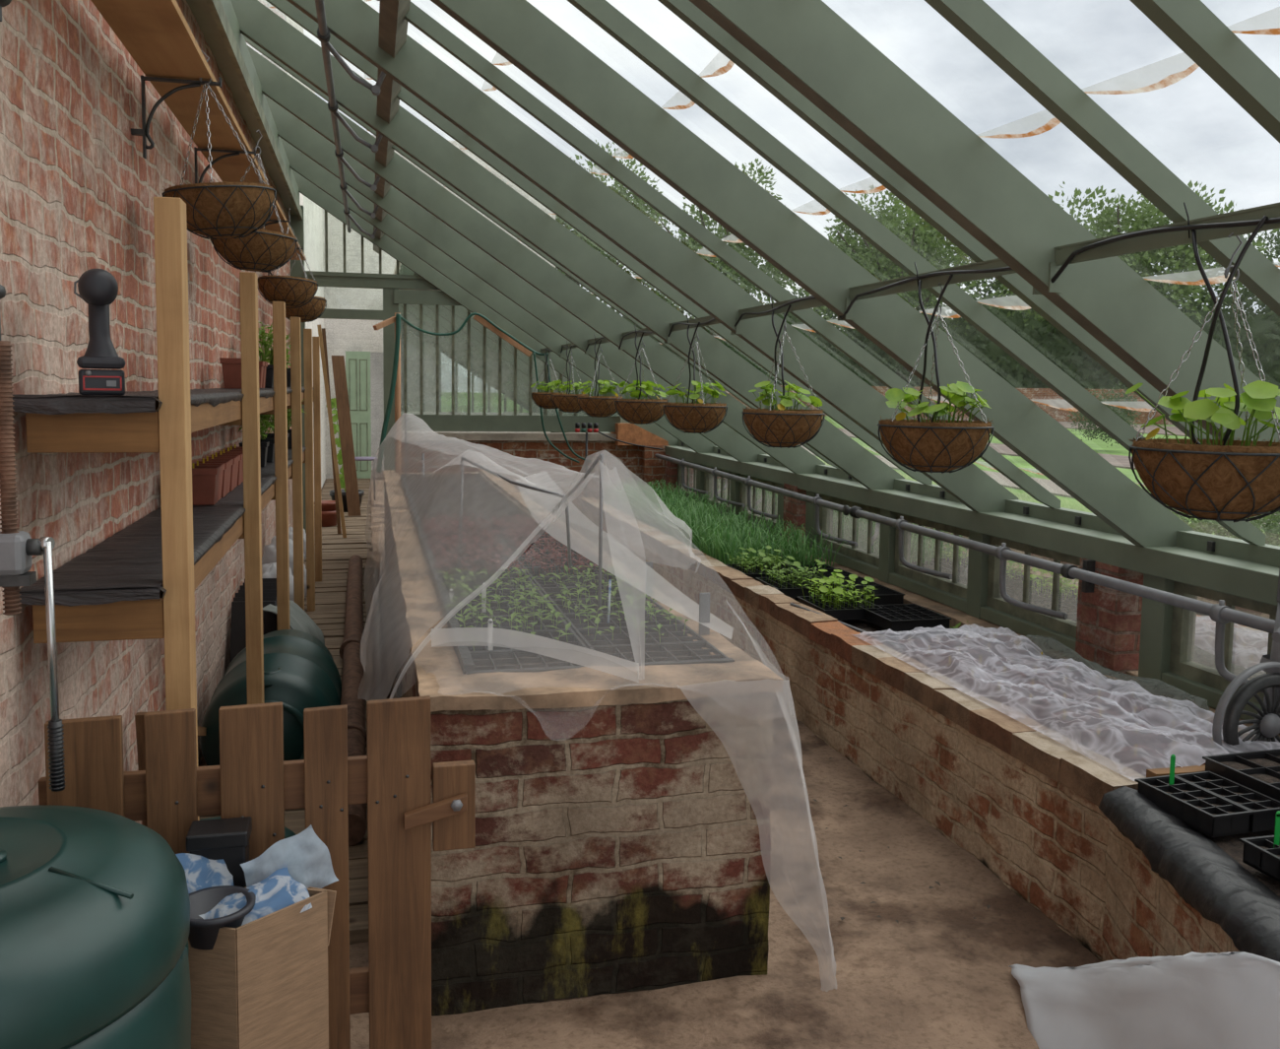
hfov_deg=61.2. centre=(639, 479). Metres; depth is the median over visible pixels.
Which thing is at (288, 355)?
square pot
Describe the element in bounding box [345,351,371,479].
door
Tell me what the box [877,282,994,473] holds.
hanging basket
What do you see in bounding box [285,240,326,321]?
hanging basket
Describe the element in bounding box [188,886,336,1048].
cardboard box
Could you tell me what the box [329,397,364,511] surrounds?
pot
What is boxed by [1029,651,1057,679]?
square pot
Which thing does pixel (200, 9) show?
trim
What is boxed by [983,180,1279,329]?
broad tree
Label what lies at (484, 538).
tray
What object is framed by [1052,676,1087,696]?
square pot
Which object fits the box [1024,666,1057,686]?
square pot
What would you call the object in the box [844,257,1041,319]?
bar
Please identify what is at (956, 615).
trim
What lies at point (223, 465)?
square pot
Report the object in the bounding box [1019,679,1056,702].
square pot
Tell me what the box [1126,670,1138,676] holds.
wall
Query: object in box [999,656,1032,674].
square pot
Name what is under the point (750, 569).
tray
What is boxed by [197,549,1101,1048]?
floor
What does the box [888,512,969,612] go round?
window
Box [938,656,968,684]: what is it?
square pot
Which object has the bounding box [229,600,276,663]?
flat tray
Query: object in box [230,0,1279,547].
roof frame
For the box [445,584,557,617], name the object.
tray
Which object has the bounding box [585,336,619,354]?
bar
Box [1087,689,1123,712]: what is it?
square pot
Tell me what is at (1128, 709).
square pot
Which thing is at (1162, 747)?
square pot
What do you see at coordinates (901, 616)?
tray
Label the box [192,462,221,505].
square pot
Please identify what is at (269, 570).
plastic sack
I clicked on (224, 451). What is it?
square pot
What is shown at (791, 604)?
board
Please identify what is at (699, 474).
trim
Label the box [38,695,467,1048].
gate
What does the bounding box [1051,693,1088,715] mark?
square pot
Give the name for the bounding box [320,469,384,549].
floor
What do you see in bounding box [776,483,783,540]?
trim
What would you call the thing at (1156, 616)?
trim
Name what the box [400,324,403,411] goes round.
wall
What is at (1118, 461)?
bed
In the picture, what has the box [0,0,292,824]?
wall
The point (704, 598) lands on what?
marker
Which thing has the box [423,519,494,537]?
tray
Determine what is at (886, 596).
tray
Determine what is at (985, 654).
square pot
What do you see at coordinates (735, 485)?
trim
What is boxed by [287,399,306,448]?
square pot
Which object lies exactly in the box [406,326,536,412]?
window
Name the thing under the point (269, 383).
potted plant
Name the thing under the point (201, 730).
timber offcut
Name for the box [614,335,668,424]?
hanging basket
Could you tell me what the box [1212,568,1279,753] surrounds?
wheel
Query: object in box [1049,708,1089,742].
square pot
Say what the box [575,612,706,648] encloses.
tray
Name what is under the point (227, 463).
square pot
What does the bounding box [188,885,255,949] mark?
pot
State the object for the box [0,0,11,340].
pipe
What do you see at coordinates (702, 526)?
seedlings
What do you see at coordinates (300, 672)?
water tank
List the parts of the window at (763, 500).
pane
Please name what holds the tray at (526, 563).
on the raised bed at (623, 834)
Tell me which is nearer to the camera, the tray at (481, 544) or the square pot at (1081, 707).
the square pot at (1081, 707)
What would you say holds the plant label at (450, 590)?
in the tray at (506, 592)
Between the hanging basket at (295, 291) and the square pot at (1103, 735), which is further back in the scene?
the hanging basket at (295, 291)
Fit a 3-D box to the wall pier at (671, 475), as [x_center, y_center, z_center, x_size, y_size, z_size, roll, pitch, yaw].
[0.373,-0.009,10.676,0.235,0.484,0.264,0,5,-14]
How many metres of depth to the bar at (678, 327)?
5.55 m
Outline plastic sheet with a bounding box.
[1098,785,1279,961]
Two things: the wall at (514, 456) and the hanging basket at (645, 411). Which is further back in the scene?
the wall at (514, 456)
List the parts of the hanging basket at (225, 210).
chain, chain, wire frame, chain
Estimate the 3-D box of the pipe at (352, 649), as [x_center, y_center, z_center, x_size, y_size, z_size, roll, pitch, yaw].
[-1.670,0.916,6.286,0.135,0.130,5.600,0,5,-15]
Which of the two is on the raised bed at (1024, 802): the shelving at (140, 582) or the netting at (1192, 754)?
the netting at (1192, 754)
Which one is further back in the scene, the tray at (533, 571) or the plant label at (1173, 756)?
the tray at (533, 571)
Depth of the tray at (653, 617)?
3.53 m
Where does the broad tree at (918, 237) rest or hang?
on the lawn
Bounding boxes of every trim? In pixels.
[185,0,299,215]
[677,440,1279,567]
[696,463,704,502]
[721,521,1279,737]
[729,471,740,516]
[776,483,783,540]
[805,490,820,551]
[878,509,895,582]
[965,530,989,618]
[1138,573,1174,680]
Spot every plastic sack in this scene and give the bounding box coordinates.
[261,535,305,575]
[261,562,293,600]
[288,526,306,563]
[303,563,306,597]
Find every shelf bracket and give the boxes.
[130,74,221,158]
[193,146,255,183]
[259,217,289,229]
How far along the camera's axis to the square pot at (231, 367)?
4.62 m
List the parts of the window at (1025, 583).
sill, pane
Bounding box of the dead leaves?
[770,733,990,923]
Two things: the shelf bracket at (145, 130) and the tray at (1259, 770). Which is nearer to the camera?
the tray at (1259, 770)
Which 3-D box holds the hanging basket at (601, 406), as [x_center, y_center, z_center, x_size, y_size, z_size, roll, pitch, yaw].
[-0.283,-0.724,7.728,0.329,0.553,0.330,1,5,6]
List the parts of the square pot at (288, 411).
pot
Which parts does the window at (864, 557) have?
sill, pane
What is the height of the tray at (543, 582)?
0.110 m
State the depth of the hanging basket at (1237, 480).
2.01 m
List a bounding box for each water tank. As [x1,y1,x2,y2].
[0,805,191,1048]
[199,629,341,765]
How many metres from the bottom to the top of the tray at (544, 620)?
0.111 m
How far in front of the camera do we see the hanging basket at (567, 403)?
8.77 m
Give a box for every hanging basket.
[161,51,276,239]
[210,129,297,272]
[257,208,318,308]
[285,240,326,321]
[530,352,566,408]
[550,349,591,412]
[576,339,622,417]
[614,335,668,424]
[662,324,727,433]
[741,312,825,447]
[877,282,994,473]
[1125,232,1279,521]
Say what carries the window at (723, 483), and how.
in the wall at (1132, 672)
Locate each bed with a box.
[383,469,783,1015]
[577,497,1160,960]
[838,428,1136,469]
[912,417,1187,436]
[1102,820,1279,960]
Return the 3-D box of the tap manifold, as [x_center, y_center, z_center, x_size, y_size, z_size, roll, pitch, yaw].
[-0.209,0.058,10.433,0.840,1.210,0.089,1,5,-1]
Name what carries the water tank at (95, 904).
on the floor at (939, 977)
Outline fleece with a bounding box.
[1008,951,1279,1048]
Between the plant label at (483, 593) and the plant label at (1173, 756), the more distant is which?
the plant label at (483, 593)
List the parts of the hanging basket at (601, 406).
wire frame, chain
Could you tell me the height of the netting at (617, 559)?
1.363 m
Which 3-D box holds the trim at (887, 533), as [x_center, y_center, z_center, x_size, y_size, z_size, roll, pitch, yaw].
[1.458,0.371,6.233,0.120,0.428,0.120,0,5,-14]
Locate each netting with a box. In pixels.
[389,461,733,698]
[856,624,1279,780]
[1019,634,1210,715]
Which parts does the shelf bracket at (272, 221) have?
arm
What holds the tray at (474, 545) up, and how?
on the raised bed at (623, 834)
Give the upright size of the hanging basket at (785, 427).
0.553 m
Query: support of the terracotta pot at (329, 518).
on the deck
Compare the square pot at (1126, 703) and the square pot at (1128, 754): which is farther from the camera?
the square pot at (1126, 703)
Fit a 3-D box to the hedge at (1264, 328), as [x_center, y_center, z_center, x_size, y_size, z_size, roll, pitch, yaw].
[23.598,-5.680,49.010,65.836,7.429,3.567,3,6,27]
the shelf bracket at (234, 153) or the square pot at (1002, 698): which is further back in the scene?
the shelf bracket at (234, 153)
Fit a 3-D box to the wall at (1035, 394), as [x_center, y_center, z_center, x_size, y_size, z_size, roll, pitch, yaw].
[22.829,-2.970,44.758,60.959,1.500,0.350,3,6,27]
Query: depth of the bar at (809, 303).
4.38 m
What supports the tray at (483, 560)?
on the raised bed at (623, 834)
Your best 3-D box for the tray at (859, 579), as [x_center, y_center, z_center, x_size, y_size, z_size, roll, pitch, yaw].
[1.174,0.592,6.058,0.252,0.054,0.272,0,5,-14]
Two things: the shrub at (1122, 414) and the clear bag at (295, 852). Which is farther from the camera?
the shrub at (1122, 414)
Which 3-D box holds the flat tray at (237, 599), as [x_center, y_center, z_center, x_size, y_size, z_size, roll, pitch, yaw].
[-1.902,0.828,5.357,0.230,0.459,0.289,0,5,-14]
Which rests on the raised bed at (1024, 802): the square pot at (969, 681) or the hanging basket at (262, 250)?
the square pot at (969, 681)
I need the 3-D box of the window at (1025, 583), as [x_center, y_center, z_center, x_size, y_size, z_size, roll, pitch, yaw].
[1.796,0.494,4.880,0.110,0.420,0.760,0,5,-14]
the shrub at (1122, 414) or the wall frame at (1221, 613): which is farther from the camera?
the shrub at (1122, 414)
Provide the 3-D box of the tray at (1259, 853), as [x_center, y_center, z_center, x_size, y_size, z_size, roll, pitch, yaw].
[1.462,0.857,2.367,0.122,0.054,0.262,0,5,-14]
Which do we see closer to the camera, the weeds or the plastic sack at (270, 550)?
the weeds
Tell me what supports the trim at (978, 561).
attached to the wall at (1132, 672)
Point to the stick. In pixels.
(609, 580)
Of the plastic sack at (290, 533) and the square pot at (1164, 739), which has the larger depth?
the plastic sack at (290, 533)
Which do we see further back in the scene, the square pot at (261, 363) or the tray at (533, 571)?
the square pot at (261, 363)
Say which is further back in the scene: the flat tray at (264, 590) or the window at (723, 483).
the window at (723, 483)
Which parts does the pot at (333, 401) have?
pot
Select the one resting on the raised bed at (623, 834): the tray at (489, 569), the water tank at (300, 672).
the tray at (489, 569)
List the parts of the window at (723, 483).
pane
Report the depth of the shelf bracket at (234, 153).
4.25 m
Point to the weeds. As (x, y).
(959, 623)
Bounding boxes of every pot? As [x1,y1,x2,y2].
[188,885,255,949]
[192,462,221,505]
[193,457,230,497]
[193,460,225,500]
[196,455,233,493]
[204,453,237,491]
[205,451,240,487]
[210,449,243,485]
[214,448,243,482]
[219,357,241,388]
[219,447,242,450]
[238,414,274,461]
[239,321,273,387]
[239,414,272,466]
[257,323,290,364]
[258,361,264,387]
[260,408,291,438]
[261,361,267,387]
[267,349,290,386]
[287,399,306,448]
[320,500,335,511]
[321,511,336,526]
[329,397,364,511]
[898,636,926,661]
[918,648,949,672]
[928,637,957,659]
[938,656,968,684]
[948,643,979,670]
[957,634,985,657]
[960,671,994,697]
[969,654,1001,683]
[977,642,1009,662]
[984,632,1014,650]
[988,683,1022,705]
[992,666,1026,689]
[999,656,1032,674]
[1007,640,1031,667]
[1017,694,1052,725]
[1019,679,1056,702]
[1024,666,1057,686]
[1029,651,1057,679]
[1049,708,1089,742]
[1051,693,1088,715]
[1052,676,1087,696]
[1054,665,1085,683]
[1084,727,1126,760]
[1085,674,1114,693]
[1085,708,1125,729]
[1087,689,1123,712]
[1118,743,1164,776]
[1120,692,1156,714]
[1120,706,1157,729]
[1120,723,1163,751]
[1154,701,1178,723]
[1156,724,1199,744]
[1156,740,1191,767]
[1196,718,1223,741]
[1196,737,1226,765]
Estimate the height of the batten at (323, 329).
2.104 m
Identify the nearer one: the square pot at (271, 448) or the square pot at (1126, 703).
the square pot at (1126, 703)
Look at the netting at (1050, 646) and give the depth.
3.98 m
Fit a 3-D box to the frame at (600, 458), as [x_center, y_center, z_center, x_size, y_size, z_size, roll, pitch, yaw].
[-1.105,-0.001,5.846,0.314,0.610,5.171,-1,5,-19]
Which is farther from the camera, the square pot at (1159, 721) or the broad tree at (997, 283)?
the broad tree at (997, 283)
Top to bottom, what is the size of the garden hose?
1.433 m
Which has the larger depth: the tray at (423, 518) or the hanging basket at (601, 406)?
the hanging basket at (601, 406)
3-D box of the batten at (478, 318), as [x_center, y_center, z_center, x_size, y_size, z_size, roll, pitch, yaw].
[-1.291,-1.376,10.242,0.569,0.408,0.050,0,5,-14]
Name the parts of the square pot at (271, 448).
pot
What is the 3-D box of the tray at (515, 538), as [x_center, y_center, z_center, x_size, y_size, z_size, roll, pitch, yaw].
[-0.390,0.320,4.850,0.373,0.126,0.242,0,5,-14]
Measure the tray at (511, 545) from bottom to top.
0.124 m
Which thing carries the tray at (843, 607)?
on the raised bed at (1024, 802)
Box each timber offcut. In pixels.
[134,710,151,826]
[196,725,206,736]
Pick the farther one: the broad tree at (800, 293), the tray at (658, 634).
the broad tree at (800, 293)
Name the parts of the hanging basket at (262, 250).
chain, wire frame, chain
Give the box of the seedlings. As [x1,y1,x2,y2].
[598,478,851,568]
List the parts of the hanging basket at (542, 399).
wire frame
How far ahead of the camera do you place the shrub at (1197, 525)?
7.54 m
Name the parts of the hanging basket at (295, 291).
wire frame, chain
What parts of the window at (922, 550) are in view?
sill, pane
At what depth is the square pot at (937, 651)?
4.36 m
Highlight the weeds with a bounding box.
[949,620,986,640]
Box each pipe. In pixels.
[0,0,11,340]
[339,554,366,845]
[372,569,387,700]
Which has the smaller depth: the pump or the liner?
the pump
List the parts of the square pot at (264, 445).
pot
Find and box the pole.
[394,312,400,474]
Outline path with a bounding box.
[522,407,1279,530]
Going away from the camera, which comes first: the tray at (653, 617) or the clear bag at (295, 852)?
the clear bag at (295, 852)
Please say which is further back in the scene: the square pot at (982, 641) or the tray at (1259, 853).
the square pot at (982, 641)
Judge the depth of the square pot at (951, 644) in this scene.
4.55 m
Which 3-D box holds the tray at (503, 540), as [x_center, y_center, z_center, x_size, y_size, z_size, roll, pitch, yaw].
[-0.512,0.281,5.302,0.373,0.123,0.247,0,5,-14]
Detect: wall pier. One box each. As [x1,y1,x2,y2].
[664,454,677,495]
[783,483,806,549]
[1075,557,1143,673]
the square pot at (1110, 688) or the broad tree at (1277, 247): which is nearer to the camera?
the square pot at (1110, 688)
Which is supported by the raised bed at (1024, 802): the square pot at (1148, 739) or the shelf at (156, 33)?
the square pot at (1148, 739)
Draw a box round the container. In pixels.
[186,816,252,887]
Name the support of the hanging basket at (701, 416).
hanging from the bar at (678, 327)
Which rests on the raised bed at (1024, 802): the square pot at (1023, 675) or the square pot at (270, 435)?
the square pot at (1023, 675)
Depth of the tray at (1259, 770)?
2.91 m
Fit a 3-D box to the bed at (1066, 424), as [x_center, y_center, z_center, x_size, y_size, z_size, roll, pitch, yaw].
[18.931,-1.541,35.635,6.000,0.050,60.000,0,5,-14]
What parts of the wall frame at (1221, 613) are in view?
branch arm, branch arm, branch arm, branch arm, branch arm, branch arm, branch arm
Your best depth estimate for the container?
2.05 m
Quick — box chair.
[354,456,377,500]
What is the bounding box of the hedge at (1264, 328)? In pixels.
[610,283,1279,388]
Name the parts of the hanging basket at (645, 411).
chain, wire frame, chain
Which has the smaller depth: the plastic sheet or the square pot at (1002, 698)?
the plastic sheet
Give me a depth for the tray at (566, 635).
3.23 m
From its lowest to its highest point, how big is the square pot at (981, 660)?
0.104 m
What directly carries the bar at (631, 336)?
attached to the roof frame at (803, 53)
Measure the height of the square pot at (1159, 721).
0.104 m
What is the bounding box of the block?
[431,759,475,850]
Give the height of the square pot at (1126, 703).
0.104 m
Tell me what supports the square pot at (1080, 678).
on the raised bed at (1024, 802)
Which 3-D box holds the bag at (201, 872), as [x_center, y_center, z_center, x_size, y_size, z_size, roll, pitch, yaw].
[-0.827,0.785,2.008,0.169,0.174,0.078,-2,6,-32]
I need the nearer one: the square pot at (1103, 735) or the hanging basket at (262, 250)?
the square pot at (1103, 735)
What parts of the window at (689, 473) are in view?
pane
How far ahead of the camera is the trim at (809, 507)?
7.25 m
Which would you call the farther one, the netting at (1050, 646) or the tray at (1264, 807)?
the netting at (1050, 646)
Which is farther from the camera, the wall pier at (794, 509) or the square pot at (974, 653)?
the wall pier at (794, 509)
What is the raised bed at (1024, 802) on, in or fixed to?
on the floor at (939, 977)
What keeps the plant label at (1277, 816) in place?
in the tray at (1259, 853)
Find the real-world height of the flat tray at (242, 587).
0.469 m
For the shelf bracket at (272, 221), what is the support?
attached to the wall at (78, 190)
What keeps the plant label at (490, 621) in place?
in the tray at (566, 635)
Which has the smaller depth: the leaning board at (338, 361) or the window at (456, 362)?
the leaning board at (338, 361)
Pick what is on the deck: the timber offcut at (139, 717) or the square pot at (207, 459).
the timber offcut at (139, 717)
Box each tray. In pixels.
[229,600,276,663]
[233,596,277,630]
[235,591,276,597]
[238,588,276,592]
[239,584,276,589]
[243,581,276,584]
[244,577,276,581]
[420,512,490,531]
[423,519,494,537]
[423,522,501,544]
[425,529,507,552]
[426,535,511,560]
[430,544,518,569]
[432,552,529,579]
[439,566,537,590]
[441,572,547,603]
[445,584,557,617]
[454,600,572,631]
[467,617,586,651]
[469,646,587,670]
[487,513,538,530]
[492,517,550,538]
[497,524,559,544]
[503,530,566,554]
[509,535,582,558]
[515,545,595,567]
[522,551,612,580]
[532,562,630,592]
[540,575,648,603]
[550,582,665,618]
[562,595,684,634]
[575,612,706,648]
[589,640,728,662]
[724,545,794,579]
[755,555,830,597]
[779,561,834,575]
[796,569,883,620]
[802,568,858,580]
[820,576,880,593]
[840,584,904,604]
[857,603,951,631]
[1134,774,1253,836]
[1174,770,1279,831]
[1202,748,1279,800]
[1239,834,1279,882]
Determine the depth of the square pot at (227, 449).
4.64 m
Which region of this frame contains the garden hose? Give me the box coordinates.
[376,312,591,472]
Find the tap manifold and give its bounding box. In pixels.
[575,422,662,497]
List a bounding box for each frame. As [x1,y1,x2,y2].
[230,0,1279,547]
[404,414,603,623]
[654,452,1275,693]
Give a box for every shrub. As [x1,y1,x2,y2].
[1067,383,1142,447]
[1142,488,1279,546]
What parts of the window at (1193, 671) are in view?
sill, pane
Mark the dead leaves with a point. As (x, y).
(937, 882)
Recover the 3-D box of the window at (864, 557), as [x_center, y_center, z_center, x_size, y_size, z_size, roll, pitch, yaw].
[1.328,0.326,6.755,0.110,0.420,0.960,0,5,-14]
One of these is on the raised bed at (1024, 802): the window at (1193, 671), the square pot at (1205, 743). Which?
the square pot at (1205, 743)
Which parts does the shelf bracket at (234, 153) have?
wall arm, arm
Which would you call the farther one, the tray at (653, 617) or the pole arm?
the pole arm
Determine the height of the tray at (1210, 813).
0.054 m
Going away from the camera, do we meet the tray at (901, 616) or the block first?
the block
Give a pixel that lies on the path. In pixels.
(1050, 485)
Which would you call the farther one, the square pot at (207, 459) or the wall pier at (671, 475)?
the wall pier at (671, 475)
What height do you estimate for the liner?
0.090 m
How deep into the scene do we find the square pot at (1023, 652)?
4.44 m
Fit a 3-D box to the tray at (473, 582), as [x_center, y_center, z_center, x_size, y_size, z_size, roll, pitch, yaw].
[-0.590,0.388,4.097,0.375,0.114,0.244,0,5,-14]
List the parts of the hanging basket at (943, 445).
chain, chain, wire frame, chain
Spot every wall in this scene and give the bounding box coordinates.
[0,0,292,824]
[246,0,401,489]
[289,205,670,547]
[322,134,555,478]
[370,329,436,469]
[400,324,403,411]
[724,384,1172,424]
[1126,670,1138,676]
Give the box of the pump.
[0,340,65,791]
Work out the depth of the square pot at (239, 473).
4.37 m
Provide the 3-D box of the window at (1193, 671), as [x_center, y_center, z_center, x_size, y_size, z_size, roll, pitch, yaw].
[0.770,0.071,9.045,0.210,0.520,19.500,0,5,-14]
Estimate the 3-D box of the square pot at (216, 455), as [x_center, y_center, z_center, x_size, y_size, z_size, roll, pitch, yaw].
[-1.636,-0.041,4.254,0.116,0.138,0.116,0,5,-14]
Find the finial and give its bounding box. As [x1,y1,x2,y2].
[73,268,125,394]
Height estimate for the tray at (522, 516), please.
0.126 m
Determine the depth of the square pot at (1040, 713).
3.67 m
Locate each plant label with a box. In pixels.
[448,588,452,602]
[481,582,486,612]
[487,618,493,649]
[1168,754,1175,784]
[1273,810,1279,847]
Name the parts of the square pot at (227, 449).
pot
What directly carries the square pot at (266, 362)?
on the shelving at (140, 582)
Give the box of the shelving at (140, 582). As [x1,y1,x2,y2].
[12,196,321,820]
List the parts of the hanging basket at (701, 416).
chain, wire frame, chain, chain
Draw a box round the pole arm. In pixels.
[373,316,395,329]
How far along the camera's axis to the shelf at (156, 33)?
3.21 m
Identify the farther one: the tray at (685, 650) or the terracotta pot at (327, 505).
the terracotta pot at (327, 505)
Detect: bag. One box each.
[175,852,233,893]
[198,865,312,925]
[240,824,338,888]
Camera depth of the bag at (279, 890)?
1.98 m
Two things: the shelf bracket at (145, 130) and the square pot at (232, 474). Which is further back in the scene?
the square pot at (232, 474)
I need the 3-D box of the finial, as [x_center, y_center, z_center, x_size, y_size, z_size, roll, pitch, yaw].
[-1.119,-0.304,2.245,0.090,0.254,0.175,-2,5,-26]
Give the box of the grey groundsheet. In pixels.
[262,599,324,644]
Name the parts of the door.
panel moulding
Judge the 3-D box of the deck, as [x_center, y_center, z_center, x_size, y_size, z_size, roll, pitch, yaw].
[-2.855,0.648,10.147,0.680,0.070,14.882,0,5,-14]
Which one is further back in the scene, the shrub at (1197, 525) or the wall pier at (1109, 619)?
the shrub at (1197, 525)
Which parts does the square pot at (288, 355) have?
pot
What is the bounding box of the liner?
[400,475,734,674]
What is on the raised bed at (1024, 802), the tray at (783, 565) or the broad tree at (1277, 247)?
the tray at (783, 565)
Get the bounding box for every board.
[331,355,361,515]
[789,602,904,648]
[1146,764,1205,776]
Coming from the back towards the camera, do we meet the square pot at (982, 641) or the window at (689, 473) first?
the window at (689, 473)
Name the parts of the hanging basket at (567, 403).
wire frame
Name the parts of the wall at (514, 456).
door post, door post, glass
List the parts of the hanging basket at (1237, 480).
chain, wire frame, chain, chain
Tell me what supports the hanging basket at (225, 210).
hanging from the shelf bracket at (145, 130)
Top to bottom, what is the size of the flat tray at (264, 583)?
0.459 m
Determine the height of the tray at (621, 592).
0.109 m
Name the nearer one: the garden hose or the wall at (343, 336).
the garden hose
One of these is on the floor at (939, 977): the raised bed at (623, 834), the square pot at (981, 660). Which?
the raised bed at (623, 834)
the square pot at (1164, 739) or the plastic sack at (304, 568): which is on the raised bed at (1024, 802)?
the square pot at (1164, 739)
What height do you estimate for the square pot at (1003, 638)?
0.104 m
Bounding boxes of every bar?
[539,347,560,360]
[560,342,585,357]
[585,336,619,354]
[620,327,667,349]
[667,315,735,343]
[735,295,844,333]
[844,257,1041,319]
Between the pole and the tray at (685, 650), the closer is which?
the tray at (685, 650)
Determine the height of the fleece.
0.718 m
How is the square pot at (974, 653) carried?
on the raised bed at (1024, 802)
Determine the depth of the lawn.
26.50 m
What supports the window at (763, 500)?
in the wall at (1132, 672)
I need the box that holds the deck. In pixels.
[198,478,373,944]
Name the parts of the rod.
rod, lever, lever, lever, lever, lever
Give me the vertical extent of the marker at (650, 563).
0.144 m
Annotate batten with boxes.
[317,324,346,537]
[321,327,341,533]
[473,312,532,356]
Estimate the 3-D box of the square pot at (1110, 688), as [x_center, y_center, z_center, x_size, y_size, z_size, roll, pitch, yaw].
[1.693,0.763,3.968,0.090,0.104,0.090,0,5,-8]
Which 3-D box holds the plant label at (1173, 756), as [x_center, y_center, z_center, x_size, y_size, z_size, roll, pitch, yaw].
[1.392,0.770,2.833,0.014,0.109,0.002,0,5,-14]
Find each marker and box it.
[643,561,652,595]
[699,592,710,635]
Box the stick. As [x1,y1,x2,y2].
[607,578,611,622]
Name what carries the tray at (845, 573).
on the raised bed at (1024, 802)
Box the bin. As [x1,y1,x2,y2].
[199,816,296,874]
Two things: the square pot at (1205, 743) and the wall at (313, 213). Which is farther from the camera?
the wall at (313, 213)
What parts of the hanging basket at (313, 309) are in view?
wire frame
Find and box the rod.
[315,0,385,239]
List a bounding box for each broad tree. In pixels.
[555,139,666,310]
[625,158,792,383]
[788,189,992,383]
[789,223,975,330]
[959,223,1154,324]
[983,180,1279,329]
[1201,228,1279,315]
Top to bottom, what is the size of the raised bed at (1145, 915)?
0.507 m
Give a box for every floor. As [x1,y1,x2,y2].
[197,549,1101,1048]
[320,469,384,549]
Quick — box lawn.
[441,391,1279,546]
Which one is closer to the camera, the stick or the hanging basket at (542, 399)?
the stick
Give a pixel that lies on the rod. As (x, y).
(323, 32)
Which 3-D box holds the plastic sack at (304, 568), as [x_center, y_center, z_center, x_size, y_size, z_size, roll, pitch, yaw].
[-2.468,0.715,7.625,0.298,0.315,0.404,0,5,-14]
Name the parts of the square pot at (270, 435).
pot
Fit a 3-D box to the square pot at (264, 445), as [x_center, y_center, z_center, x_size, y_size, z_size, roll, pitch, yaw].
[-1.898,-0.217,5.298,0.240,0.304,0.228,3,5,23]
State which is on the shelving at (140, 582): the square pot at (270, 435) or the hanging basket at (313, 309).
the square pot at (270, 435)
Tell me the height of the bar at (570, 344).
0.108 m
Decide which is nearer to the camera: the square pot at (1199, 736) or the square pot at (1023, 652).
the square pot at (1199, 736)
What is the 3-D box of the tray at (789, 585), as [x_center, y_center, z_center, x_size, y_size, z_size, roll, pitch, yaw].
[0.850,0.521,6.005,0.358,0.197,0.370,0,5,-14]
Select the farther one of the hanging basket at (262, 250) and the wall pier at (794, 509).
the wall pier at (794, 509)
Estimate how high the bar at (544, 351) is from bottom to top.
0.108 m
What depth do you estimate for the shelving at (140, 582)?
2.27 m
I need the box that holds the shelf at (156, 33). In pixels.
[90,0,306,259]
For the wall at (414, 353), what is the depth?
19.48 m
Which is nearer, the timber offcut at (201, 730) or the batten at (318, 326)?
the timber offcut at (201, 730)
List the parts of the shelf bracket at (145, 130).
wall arm, arm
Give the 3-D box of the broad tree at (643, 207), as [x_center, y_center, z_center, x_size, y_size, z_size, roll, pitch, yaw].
[-3.519,-11.186,60.007,10.635,14.844,11.899,0,5,-5]
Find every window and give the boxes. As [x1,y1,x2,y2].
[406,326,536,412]
[568,431,1279,719]
[676,458,696,501]
[704,465,730,520]
[737,474,777,539]
[817,494,880,578]
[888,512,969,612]
[980,535,1080,650]
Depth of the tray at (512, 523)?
5.52 m
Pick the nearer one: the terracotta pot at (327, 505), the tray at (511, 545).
the tray at (511, 545)
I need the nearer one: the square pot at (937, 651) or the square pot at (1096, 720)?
the square pot at (1096, 720)
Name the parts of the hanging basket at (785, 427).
chain, chain, wire frame, chain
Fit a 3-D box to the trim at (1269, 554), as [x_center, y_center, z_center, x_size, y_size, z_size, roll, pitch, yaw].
[0.705,-0.264,9.535,0.075,0.060,20.536,0,5,-14]

